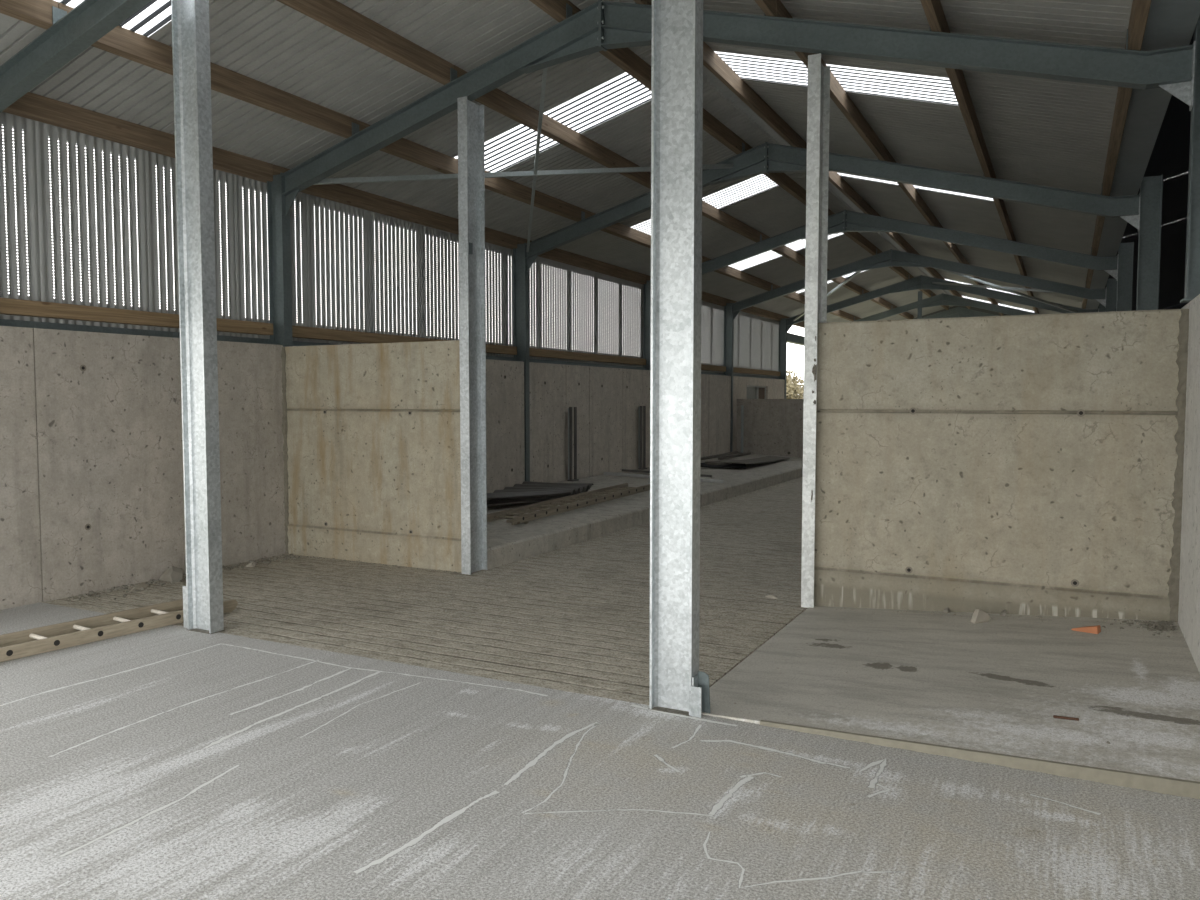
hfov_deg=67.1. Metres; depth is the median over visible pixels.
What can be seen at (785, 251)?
timber purlin
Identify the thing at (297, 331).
rail
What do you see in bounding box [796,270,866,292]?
roof light
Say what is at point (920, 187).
roof light
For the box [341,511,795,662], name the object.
crumbs
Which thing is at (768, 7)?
timber purlin
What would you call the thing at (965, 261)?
timber purlin
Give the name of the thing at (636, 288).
sheet
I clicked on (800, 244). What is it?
roof light
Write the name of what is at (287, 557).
crumbs
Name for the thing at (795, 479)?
crumbs
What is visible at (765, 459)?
board
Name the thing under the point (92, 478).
wall
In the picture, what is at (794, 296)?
timber purlin
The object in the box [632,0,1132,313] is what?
ceiling
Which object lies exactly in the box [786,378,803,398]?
bush
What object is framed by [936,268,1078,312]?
rafter
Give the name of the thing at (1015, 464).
wall
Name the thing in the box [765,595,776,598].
stone
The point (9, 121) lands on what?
sheet
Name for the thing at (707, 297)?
timber purlin
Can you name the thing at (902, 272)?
timber purlin
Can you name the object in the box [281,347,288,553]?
trim
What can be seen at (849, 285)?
timber purlin
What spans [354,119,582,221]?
timber purlin
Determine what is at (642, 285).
sheet
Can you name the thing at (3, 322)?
wall angle
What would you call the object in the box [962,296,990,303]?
roof light
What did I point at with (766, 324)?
sheet
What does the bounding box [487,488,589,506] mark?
sheet
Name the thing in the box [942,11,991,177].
timber purlin
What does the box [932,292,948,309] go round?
timber purlin
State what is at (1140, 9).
timber purlin
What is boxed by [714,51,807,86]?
roof light
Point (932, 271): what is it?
timber purlin
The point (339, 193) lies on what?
timber purlin
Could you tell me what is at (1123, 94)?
timber purlin
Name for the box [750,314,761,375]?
sheet
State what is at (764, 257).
roof light
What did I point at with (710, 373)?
sill
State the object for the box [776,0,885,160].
timber purlin
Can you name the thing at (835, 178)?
timber purlin
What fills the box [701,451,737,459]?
batten
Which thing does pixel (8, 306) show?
rail
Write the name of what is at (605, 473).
tube
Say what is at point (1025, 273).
timber purlin
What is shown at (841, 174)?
roof light
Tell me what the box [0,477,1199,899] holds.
floor
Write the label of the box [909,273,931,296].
timber purlin
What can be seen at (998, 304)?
roof light
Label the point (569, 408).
upright
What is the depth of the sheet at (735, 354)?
22.60 m
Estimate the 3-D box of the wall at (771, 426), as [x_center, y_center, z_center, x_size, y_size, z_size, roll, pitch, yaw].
[5.146,-0.302,21.324,3.950,1.800,0.260,2,4,27]
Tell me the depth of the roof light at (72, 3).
6.23 m
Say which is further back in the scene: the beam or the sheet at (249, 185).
the beam
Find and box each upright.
[567,407,578,480]
[638,406,646,469]
[738,405,743,453]
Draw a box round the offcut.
[705,460,731,464]
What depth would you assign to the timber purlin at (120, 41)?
7.53 m
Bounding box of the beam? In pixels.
[787,332,803,345]
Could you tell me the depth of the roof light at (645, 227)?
14.45 m
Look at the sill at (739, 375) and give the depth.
23.71 m
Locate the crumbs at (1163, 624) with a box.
[1102,619,1174,637]
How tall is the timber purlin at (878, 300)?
0.188 m
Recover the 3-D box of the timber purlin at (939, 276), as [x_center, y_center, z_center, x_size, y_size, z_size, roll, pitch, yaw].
[9.919,-4.738,25.907,0.070,0.188,4.642,2,4,27]
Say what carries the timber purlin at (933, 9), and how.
on the frame at (602, 25)
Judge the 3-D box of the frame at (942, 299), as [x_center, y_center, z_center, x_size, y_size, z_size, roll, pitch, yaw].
[10.903,-2.399,28.151,8.210,5.019,0.150,2,4,27]
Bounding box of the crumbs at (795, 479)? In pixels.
[504,479,802,566]
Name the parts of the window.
pane, pane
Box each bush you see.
[786,370,803,395]
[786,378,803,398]
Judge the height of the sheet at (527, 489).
0.114 m
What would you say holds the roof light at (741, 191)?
attached to the ceiling at (269, 42)
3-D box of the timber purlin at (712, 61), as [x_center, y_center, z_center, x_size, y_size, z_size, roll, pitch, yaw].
[1.407,-3.806,9.395,0.070,0.188,4.642,2,4,27]
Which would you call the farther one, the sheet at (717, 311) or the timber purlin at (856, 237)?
the sheet at (717, 311)
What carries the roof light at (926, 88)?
attached to the ceiling at (1036, 131)
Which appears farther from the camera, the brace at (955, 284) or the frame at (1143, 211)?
the brace at (955, 284)
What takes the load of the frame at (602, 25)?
on the floor at (170, 762)
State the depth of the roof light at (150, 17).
6.58 m
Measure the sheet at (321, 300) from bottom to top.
1.950 m
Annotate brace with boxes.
[314,164,733,184]
[527,67,547,251]
[793,271,861,320]
[932,282,1054,292]
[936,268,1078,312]
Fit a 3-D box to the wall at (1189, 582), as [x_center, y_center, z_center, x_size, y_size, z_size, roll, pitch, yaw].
[9.443,-0.345,16.628,0.220,2.415,33.800,2,4,27]
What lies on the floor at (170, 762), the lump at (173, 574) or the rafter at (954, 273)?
the lump at (173, 574)
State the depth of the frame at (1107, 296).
19.77 m
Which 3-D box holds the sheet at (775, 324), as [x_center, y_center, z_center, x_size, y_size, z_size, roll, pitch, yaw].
[5.027,-2.851,25.762,0.017,1.950,0.978,2,4,27]
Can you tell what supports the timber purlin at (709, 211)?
attached to the frame at (1143, 211)
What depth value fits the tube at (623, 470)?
16.00 m
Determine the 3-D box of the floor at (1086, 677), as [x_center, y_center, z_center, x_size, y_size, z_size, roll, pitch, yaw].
[2.146,1.345,5.362,2.415,0.409,2.850,2,4,27]
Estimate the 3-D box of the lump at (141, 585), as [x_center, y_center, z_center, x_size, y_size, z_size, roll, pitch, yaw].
[-3.890,1.156,7.640,0.065,0.035,0.250,1,3,13]
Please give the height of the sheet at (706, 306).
1.950 m
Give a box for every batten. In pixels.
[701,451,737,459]
[718,452,750,459]
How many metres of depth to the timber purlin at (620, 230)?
14.22 m
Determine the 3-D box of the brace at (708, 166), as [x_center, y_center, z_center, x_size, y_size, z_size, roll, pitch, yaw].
[-0.603,-3.205,10.465,5.386,0.893,0.050,-2,4,-30]
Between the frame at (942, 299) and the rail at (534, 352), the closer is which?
the rail at (534, 352)
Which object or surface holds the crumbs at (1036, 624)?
on the floor at (1086, 677)
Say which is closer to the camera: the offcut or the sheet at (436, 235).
the sheet at (436, 235)
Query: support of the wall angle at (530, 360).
on the wall at (92, 478)
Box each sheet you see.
[0,112,41,321]
[35,121,149,329]
[145,150,236,336]
[233,174,308,341]
[307,194,369,344]
[368,211,420,337]
[420,225,459,340]
[485,242,504,356]
[487,481,593,499]
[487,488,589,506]
[504,247,538,358]
[538,256,568,361]
[569,265,595,363]
[596,272,619,364]
[620,279,641,366]
[642,285,643,366]
[701,301,711,371]
[711,303,723,372]
[733,315,737,373]
[738,311,749,374]
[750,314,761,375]
[761,317,771,376]
[771,320,778,376]
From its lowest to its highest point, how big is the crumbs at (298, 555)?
0.009 m
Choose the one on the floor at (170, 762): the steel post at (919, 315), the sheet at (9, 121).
the steel post at (919, 315)
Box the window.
[747,386,765,398]
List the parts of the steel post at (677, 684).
plate, cleat plate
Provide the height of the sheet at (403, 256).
1.950 m
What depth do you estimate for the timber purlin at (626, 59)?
9.07 m
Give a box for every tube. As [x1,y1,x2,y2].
[604,472,722,482]
[622,469,711,476]
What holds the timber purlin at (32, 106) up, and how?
attached to the frame at (72, 33)
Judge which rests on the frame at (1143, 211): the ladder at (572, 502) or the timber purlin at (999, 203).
the timber purlin at (999, 203)
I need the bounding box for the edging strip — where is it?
[759,720,1199,798]
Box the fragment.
[1071,625,1100,633]
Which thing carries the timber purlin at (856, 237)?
on the frame at (1107, 296)
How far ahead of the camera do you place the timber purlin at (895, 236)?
18.30 m
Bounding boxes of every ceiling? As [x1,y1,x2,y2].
[0,0,952,321]
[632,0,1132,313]
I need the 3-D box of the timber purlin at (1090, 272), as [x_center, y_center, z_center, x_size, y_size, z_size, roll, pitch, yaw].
[8.748,-3.223,16.120,0.070,0.188,4.642,2,4,27]
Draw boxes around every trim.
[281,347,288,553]
[1167,309,1188,621]
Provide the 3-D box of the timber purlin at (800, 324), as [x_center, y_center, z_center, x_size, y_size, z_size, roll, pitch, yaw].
[6.193,-3.886,27.876,0.070,0.188,4.642,2,4,27]
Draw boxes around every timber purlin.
[0,0,57,29]
[2,92,272,182]
[58,3,353,137]
[273,165,516,248]
[277,0,452,84]
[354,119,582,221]
[453,65,650,188]
[517,237,645,284]
[529,0,567,21]
[568,0,742,154]
[583,209,650,247]
[633,0,645,4]
[646,0,797,146]
[646,275,725,305]
[702,200,759,242]
[702,256,770,290]
[726,298,780,320]
[743,140,805,204]
[754,0,775,16]
[760,232,804,266]
[771,283,804,303]
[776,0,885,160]
[781,315,804,327]
[798,135,868,213]
[827,269,862,294]
[828,208,875,254]
[830,310,853,320]
[863,288,891,309]
[869,205,909,252]
[876,247,908,279]
[885,148,934,225]
[892,304,913,318]
[907,245,936,277]
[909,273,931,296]
[920,0,942,31]
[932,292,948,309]
[935,217,962,262]
[937,272,955,295]
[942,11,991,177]
[963,256,980,284]
[981,283,993,303]
[991,166,1012,239]
[1012,232,1024,274]
[1023,270,1031,295]
[1082,288,1089,308]
[1086,254,1093,287]
[1092,182,1104,255]
[1102,26,1132,195]
[1128,0,1150,50]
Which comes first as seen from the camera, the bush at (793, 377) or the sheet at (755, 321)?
the sheet at (755, 321)
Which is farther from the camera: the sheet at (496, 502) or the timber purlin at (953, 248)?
the timber purlin at (953, 248)
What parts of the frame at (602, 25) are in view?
plate, plate, plate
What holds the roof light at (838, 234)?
attached to the ceiling at (269, 42)
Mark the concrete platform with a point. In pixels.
(507, 543)
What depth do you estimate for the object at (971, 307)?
32.82 m
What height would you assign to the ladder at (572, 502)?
0.135 m
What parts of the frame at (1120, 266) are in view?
plate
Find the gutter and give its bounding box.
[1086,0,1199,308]
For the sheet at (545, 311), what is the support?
attached to the timber purlin at (558, 255)
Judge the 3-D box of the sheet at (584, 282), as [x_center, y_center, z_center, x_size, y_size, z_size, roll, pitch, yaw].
[-0.294,-2.268,15.439,0.017,1.950,0.978,2,4,27]
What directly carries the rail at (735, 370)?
attached to the frame at (1107, 296)
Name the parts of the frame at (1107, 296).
plate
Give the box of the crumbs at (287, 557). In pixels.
[267,556,300,561]
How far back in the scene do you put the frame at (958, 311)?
32.25 m
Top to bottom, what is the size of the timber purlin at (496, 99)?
0.188 m
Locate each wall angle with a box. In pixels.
[0,319,279,344]
[293,341,521,361]
[529,359,644,369]
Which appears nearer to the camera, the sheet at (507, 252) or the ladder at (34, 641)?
the ladder at (34, 641)
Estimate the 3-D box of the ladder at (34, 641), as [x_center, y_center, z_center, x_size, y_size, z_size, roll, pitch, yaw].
[-3.589,1.226,5.892,0.362,0.085,2.534,2,4,33]
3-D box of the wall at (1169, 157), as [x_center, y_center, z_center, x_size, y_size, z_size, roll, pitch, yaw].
[11.970,-2.182,14.264,6.860,5.949,35.500,2,4,27]
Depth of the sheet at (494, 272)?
13.06 m
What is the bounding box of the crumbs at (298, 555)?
[298,555,460,572]
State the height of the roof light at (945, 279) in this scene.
0.671 m
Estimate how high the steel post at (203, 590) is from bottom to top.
4.345 m
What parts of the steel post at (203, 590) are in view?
plate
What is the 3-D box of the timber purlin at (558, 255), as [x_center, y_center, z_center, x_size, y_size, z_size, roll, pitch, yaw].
[-0.191,-3.188,15.492,0.070,0.188,4.642,2,4,27]
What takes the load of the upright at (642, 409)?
on the concrete platform
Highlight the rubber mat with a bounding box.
[700,462,746,467]
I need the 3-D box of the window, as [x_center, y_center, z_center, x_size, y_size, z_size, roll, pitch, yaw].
[4.042,-1.426,23.576,0.070,0.490,1.800,2,4,27]
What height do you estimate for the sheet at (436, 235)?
1.950 m
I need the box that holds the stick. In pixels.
[1053,715,1078,720]
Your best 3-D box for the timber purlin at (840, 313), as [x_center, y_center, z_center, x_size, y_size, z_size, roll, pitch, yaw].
[7.171,-4.162,27.356,0.070,0.188,4.642,2,4,27]
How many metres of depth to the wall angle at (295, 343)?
10.04 m
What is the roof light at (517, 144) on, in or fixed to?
attached to the ceiling at (269, 42)
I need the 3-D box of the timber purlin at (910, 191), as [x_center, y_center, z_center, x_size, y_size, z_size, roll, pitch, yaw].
[4.495,-3.713,13.047,0.070,0.188,4.642,2,4,27]
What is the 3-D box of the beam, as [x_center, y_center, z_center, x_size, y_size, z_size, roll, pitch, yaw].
[7.514,-3.492,30.293,0.220,0.240,9.990,2,4,27]
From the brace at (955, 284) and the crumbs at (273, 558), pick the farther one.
the brace at (955, 284)
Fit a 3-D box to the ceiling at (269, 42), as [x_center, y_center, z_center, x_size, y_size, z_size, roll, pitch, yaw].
[2.793,-3.906,17.264,3.870,1.117,38.400,2,4,27]
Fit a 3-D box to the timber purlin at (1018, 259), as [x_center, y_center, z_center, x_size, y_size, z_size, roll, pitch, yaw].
[7.681,-3.586,16.649,0.070,0.188,4.642,2,4,27]
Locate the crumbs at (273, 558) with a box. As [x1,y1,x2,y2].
[68,554,299,601]
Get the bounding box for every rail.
[0,298,272,334]
[292,325,516,354]
[529,348,645,364]
[701,364,725,371]
[733,367,780,375]
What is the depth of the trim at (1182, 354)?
5.82 m
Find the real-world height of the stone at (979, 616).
0.091 m
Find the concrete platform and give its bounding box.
[487,454,802,569]
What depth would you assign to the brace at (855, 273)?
22.14 m
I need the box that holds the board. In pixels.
[718,456,789,463]
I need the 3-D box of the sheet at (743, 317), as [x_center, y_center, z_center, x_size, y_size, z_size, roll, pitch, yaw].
[3.697,-2.705,23.181,0.017,1.950,0.978,2,4,27]
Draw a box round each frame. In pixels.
[0,0,151,112]
[267,0,1199,394]
[513,142,1162,481]
[643,209,1133,369]
[724,249,1116,451]
[778,275,1105,398]
[854,293,1036,320]
[922,307,997,318]
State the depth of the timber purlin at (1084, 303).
21.13 m
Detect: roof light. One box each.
[55,0,83,7]
[118,0,171,36]
[484,124,558,171]
[543,72,650,132]
[631,219,650,234]
[702,174,778,208]
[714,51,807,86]
[729,250,781,270]
[785,239,805,250]
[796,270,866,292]
[826,64,958,105]
[828,233,842,239]
[837,172,897,184]
[913,185,993,200]
[945,279,1016,294]
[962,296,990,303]
[998,303,1033,312]
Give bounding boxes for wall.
[0,326,784,609]
[285,340,476,572]
[737,399,803,456]
[814,309,1182,620]
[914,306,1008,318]
[1098,33,1193,310]
[1178,294,1199,672]
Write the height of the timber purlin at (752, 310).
0.188 m
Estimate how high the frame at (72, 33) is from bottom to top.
2.919 m
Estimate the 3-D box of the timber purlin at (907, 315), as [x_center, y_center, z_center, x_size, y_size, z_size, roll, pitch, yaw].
[10.339,-4.689,30.931,0.070,0.188,4.642,2,4,27]
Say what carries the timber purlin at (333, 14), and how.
on the frame at (602, 25)
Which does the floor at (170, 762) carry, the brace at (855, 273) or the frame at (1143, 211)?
the frame at (1143, 211)
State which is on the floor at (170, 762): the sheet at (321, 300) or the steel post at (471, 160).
the steel post at (471, 160)
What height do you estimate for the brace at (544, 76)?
0.821 m
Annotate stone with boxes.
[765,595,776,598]
[943,607,949,612]
[970,609,990,623]
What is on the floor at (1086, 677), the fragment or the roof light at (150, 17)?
the fragment
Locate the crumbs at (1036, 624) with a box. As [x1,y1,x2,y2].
[734,624,1192,766]
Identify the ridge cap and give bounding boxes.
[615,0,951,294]
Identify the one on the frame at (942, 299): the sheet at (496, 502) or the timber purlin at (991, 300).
the timber purlin at (991, 300)
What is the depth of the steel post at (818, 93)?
6.86 m
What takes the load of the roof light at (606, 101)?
attached to the ceiling at (269, 42)
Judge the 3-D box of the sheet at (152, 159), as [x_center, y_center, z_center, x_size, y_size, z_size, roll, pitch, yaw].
[-3.841,-1.880,8.557,0.017,1.950,0.978,2,4,27]
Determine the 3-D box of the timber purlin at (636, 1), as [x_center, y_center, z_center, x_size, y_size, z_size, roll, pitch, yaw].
[-0.321,-3.617,6.044,0.070,0.188,2.892,2,4,27]
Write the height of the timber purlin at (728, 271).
0.188 m
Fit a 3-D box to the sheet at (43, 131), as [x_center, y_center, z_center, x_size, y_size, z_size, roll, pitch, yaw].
[-4.285,-1.832,7.697,0.017,1.950,0.978,2,4,27]
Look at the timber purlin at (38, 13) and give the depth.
6.04 m
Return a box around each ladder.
[0,599,237,661]
[487,483,649,524]
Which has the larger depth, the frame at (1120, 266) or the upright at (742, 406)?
the upright at (742, 406)
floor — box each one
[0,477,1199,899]
[702,606,1199,781]
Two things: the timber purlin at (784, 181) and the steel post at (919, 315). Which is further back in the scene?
the steel post at (919, 315)
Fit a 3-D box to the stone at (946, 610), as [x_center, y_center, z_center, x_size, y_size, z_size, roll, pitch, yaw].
[2.493,1.149,6.502,0.046,0.040,0.041,-2,4,-37]
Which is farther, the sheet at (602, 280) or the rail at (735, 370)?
the rail at (735, 370)
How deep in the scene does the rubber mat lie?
18.00 m
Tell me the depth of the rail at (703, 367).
20.91 m
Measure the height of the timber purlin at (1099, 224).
0.188 m
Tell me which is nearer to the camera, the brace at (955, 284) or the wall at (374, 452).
the wall at (374, 452)
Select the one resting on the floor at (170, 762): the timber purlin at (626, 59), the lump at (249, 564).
the lump at (249, 564)
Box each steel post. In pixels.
[171,0,223,633]
[457,96,486,574]
[649,0,710,717]
[801,53,829,607]
[917,291,921,318]
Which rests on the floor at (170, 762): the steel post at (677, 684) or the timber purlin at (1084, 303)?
the steel post at (677, 684)
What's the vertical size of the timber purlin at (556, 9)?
0.188 m
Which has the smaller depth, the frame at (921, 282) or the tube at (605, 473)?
the tube at (605, 473)
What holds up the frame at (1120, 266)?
on the floor at (170, 762)
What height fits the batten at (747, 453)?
0.050 m
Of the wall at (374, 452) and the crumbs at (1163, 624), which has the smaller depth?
the crumbs at (1163, 624)
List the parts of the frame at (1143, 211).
plate, plate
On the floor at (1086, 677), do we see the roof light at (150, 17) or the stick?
the stick
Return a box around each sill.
[701,372,728,375]
[733,374,783,379]
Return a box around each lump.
[130,583,147,591]
[159,566,182,582]
[246,563,255,566]

